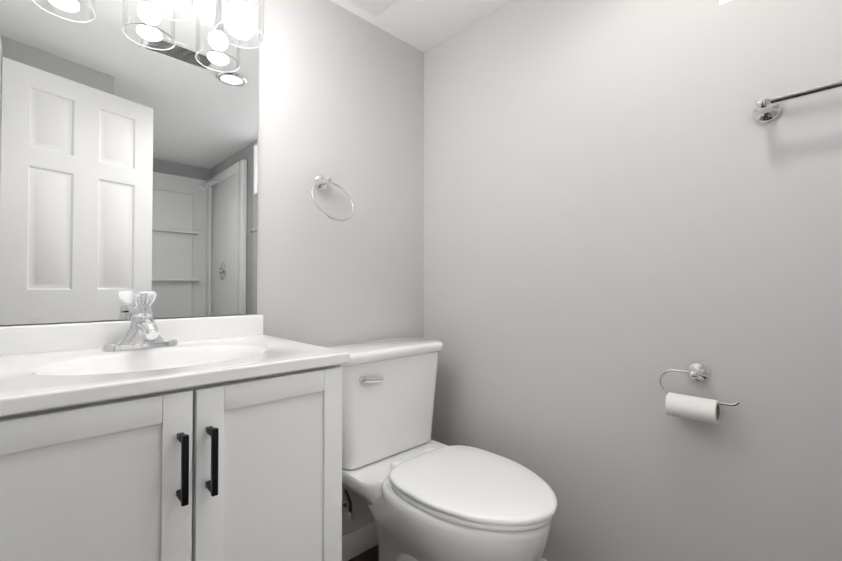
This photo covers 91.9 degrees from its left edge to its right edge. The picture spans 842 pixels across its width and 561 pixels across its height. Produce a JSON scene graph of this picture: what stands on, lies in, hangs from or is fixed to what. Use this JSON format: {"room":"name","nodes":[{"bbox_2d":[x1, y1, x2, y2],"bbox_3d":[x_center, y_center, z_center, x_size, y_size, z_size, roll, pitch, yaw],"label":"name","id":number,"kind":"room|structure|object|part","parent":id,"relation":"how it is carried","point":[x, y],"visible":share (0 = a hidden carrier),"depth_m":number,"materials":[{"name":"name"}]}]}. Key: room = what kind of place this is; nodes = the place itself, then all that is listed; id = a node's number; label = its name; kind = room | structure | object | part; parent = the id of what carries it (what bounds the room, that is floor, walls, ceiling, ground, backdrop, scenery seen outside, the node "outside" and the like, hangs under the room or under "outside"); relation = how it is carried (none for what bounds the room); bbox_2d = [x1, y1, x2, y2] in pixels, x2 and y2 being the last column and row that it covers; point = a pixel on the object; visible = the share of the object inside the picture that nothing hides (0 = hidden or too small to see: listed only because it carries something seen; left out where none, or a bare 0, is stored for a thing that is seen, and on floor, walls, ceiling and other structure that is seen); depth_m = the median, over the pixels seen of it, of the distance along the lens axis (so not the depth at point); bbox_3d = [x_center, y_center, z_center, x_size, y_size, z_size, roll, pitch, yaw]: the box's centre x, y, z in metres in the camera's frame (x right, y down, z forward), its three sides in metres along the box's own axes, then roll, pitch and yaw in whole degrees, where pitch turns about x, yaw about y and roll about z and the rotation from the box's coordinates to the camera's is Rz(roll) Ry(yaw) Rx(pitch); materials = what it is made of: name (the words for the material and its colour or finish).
{"room":"bathroom","nodes":[
{"label":"bathroom","id":0,"kind":"room"},
{"bbox_2d":[0,0,423,535],"bbox_3d":[-0.432,-0.125,1.478,1.940,2.320,0.140,1,-1,-44],"label":"wall","id":1,"kind":"structure","parent":0,"point":[340,96],"depth_m":1.51,"materials":[{"name":"paint"}]},
{"bbox_2d":[0,0,258,324],"bbox_3d":[-0.747,-0.427,1.075,0.632,1.058,0.008,1,-1,-44],"label":"mirror","id":2,"kind":"object","parent":1,"relation":"attached to","point":[128,151],"visible":0.98,"depth_m":1.05,"materials":[{"name":"silver metal"}]},
{"bbox_2d":[0,314,263,355],"bbox_3d":[-0.736,0.136,1.065,0.649,0.065,0.023,1,-1,-44],"label":"backsplash","id":3,"kind":"structure","parent":1,"relation":"attached to","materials":[{"name":"white stone"}]},
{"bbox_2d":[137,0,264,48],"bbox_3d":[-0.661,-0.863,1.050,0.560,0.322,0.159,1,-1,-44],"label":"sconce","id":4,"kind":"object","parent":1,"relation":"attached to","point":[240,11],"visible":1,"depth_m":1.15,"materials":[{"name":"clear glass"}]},
{"bbox_3d":[-0.651,-0.787,1.038,0.126,0.171,0.126,1,-1,-44],"label":"lamp shade","id":5,"kind":"part","parent":4,"relation":"part of","materials":[{"name":"clear glass"}]},
{"bbox_3d":[-0.517,-0.785,1.167,0.126,0.171,0.126,1,-1,-44],"label":"lamp shade","id":6,"kind":"part","parent":4,"relation":"part of","materials":[{"name":"clear glass"}]},
{"bbox_3d":[-0.517,-0.770,1.166,0.058,0.056,0.058,1,-1,-44],"label":"bulb","id":7,"kind":"part","parent":4,"relation":"part of","materials":[{"name":"white glass"}]},
{"bbox_2d":[311,175,354,220],"bbox_3d":[-0.316,-0.288,1.410,0.166,0.179,0.122,1,-1,-44],"label":"towel ring","id":8,"kind":"object","parent":1,"relation":"attached to","point":[321,182],"visible":1,"depth_m":1.41,"materials":[{"name":"silver metal"}]},
{"bbox_2d":[342,520,377,560],"bbox_3d":[-0.249,0.988,1.531,0.740,0.095,0.013,1,-1,-44],"label":"baseboard","id":9,"kind":"structure","parent":1,"relation":"attached to","point":[359,540],"depth_m":1.54,"materials":[{"name":"white paint"}]},
{"bbox_2d":[348,544,377,560],"bbox_3d":[0.179,1.040,-0.172,3.320,0.060,3.340,1,-1,-44],"label":"floor","id":10,"kind":"structure","parent":0,"point":[370,554],"depth_m":1.53,"materials":[{"name":"brown wood"}]},
{"bbox_2d":[0,314,349,560],"bbox_3d":[-0.559,0.563,0.875,0.649,0.925,0.532,1,-1,-44],"label":"bathroom vanity","id":11,"kind":"object","parent":10,"relation":"on","point":[216,438],"visible":0.96,"depth_m":0.73,"materials":[{"name":"white paint"}]},
{"bbox_3d":[-0.518,0.552,0.615,0.218,0.634,0.010,1,-1,-44],"label":"door panel","id":12,"kind":"part","parent":11,"relation":"part of","materials":[{"name":"white paint"}]},
{"bbox_3d":[-0.517,0.216,0.618,0.210,0.046,0.019,1,-1,-44],"label":"door rail","id":13,"kind":"part","parent":11,"relation":"part of","materials":[{"name":"white paint"}]},
{"bbox_2d":[101,291,177,351],"bbox_3d":[-0.653,0.095,0.967,0.158,0.139,0.156,1,-1,-44],"label":"faucet","id":14,"kind":"object","parent":11,"relation":"on","point":[142,332],"visible":1,"depth_m":0.97,"materials":[{"name":"silver metal"}]},
{"bbox_3d":[-0.665,0.051,0.980,0.042,0.049,0.061,1,-1,-44],"label":"handle lever","id":15,"kind":"part","parent":14,"relation":"part of","materials":[{"name":"silver metal"}]},
{"bbox_3d":[-0.641,0.111,0.955,0.034,0.046,0.123,1,-1,-44],"label":"spout","id":16,"kind":"part","parent":14,"relation":"part of","materials":[{"name":"silver metal"}]},
{"bbox_3d":[-0.420,0.209,0.740,0.498,0.040,0.018,1,-1,-44],"label":"frame","id":17,"kind":"part","parent":11,"relation":"part of","materials":[{"name":"white paint"}]},
{"bbox_3d":[-0.406,0.364,0.690,0.010,0.010,0.028,1,-1,-44],"label":"door handle post","id":18,"kind":"part","parent":11,"relation":"part of","materials":[{"name":"black metal"}]},
{"bbox_3d":[-0.406,0.267,0.691,0.010,0.010,0.028,1,-1,-44],"label":"door handle post","id":19,"kind":"part","parent":11,"relation":"part of","materials":[{"name":"black metal"}]},
{"bbox_3d":[-0.420,0.554,0.735,0.040,0.650,0.018,1,-1,-44],"label":"frame","id":20,"kind":"part","parent":11,"relation":"part of","materials":[{"name":"white paint"}]},
{"bbox_3d":[-0.373,0.364,0.722,0.010,0.010,0.028,1,-1,-44],"label":"door handle post","id":21,"kind":"part","parent":11,"relation":"part of","materials":[{"name":"black metal"}]},
{"bbox_3d":[-0.373,0.268,0.723,0.010,0.010,0.028,1,-1,-44],"label":"door handle post","id":22,"kind":"part","parent":11,"relation":"part of","materials":[{"name":"black metal"}]},
{"bbox_3d":[-0.295,0.219,0.832,0.210,0.046,0.019,1,-1,-44],"label":"door rail","id":23,"kind":"part","parent":11,"relation":"part of","materials":[{"name":"white paint"}]},
{"bbox_3d":[-0.296,0.555,0.829,0.218,0.634,0.010,1,-1,-44],"label":"door panel","id":24,"kind":"part","parent":11,"relation":"part of","materials":[{"name":"white paint"}]},
{"bbox_2d":[326,337,556,560],"bbox_3d":[0.045,0.630,1.266,0.482,0.804,0.784,1,-1,-44],"label":"toilet","id":25,"kind":"object","parent":10,"relation":"on","point":[415,487],"visible":0.96,"depth_m":1.22,"materials":[{"name":"white ceramic"}]},
{"bbox_3d":[-0.152,0.319,1.308,0.068,0.023,0.012,1,-1,-44],"label":"lever handle","id":26,"kind":"part","parent":25,"relation":"part of","materials":[{"name":"silver metal"}]},
{"bbox_3d":[-0.146,0.249,1.471,0.482,0.036,0.222,1,-1,-44],"label":"tank lid","id":27,"kind":"part","parent":25,"relation":"part of","materials":[{"name":"white ceramic"}]},
{"bbox_3d":[-0.147,0.434,1.469,0.458,0.332,0.200,1,-1,-44],"label":"tank","id":28,"kind":"part","parent":25,"relation":"part of","materials":[{"name":"white ceramic"}]},
{"bbox_3d":[0.088,0.816,1.218,0.378,0.431,0.626,1,-1,-44],"label":"bowl","id":29,"kind":"part","parent":25,"relation":"part of","materials":[{"name":"white ceramic"}]},
{"bbox_3d":[0.155,0.589,1.152,0.366,0.018,0.451,1,-1,-44],"label":"seat","id":30,"kind":"part","parent":25,"relation":"part of","materials":[{"name":"white plastic"}]},
{"bbox_3d":[0.156,0.568,1.152,0.375,0.021,0.466,1,-1,-44],"label":"seat lid","id":31,"kind":"part","parent":25,"relation":"part of","materials":[{"name":"white plastic"}]},
{"bbox_2d":[424,0,841,560],"bbox_3d":[0.837,-0.129,1.255,0.420,2.320,1.940,1,-1,-44],"label":"wall","id":32,"kind":"structure","parent":0,"point":[573,301],"depth_m":1.16,"materials":[{"name":"paint"}]},
{"bbox_2d":[659,362,739,423],"bbox_3d":[0.702,0.282,1.032,0.074,0.140,0.173,1,-1,-44],"label":"paper holder","id":33,"kind":"object","parent":32,"relation":"attached to","point":[694,408],"visible":0.94,"depth_m":1.03,"materials":[{"name":"silver metal"}]},
{"bbox_2d":[719,0,731,4],"bbox_3d":[1.171,-0.711,0.836,0.309,0.012,0.860,1,-1,-44],"label":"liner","id":34,"kind":"object","parent":32,"relation":"attached to","point":[721,2],"visible":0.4,"depth_m":1.03,"materials":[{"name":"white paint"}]},
{"bbox_2d":[752,79,841,122],"bbox_3d":[1.014,-0.407,0.715,0.078,0.054,0.684,1,-1,-44],"label":"towel rail","id":35,"kind":"object","parent":32,"relation":"attached to","point":[766,109],"visible":1,"depth_m":0.91,"materials":[{"name":"silver metal"}]},
{"bbox_3d":[0.656,-1.222,0.362,1.940,0.160,3.280,1,-1,-44],"label":"ceiling","id":36,"kind":"structure","parent":0,"visible":0},
{"bbox_2d":[330,0,511,51],"bbox_3d":[-0.322,-1.080,1.175,1.380,0.100,0.470,1,-1,-44],"label":"ceiling soffit","id":37,"kind":"structure","parent":36,"relation":"attached to","point":[423,25],"depth_m":1.58,"materials":[{"name":"paint"}]},
{"bbox_2d":[347,0,395,15],"bbox_3d":[-0.217,-1.025,1.275,0.470,0.006,0.370,1,-1,-44],"label":"ceiling access panel","id":38,"kind":"object","parent":37,"relation":"attached to","point":[381,7],"visible":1,"depth_m":1.51,"materials":[{"name":"paint"}]}
]}

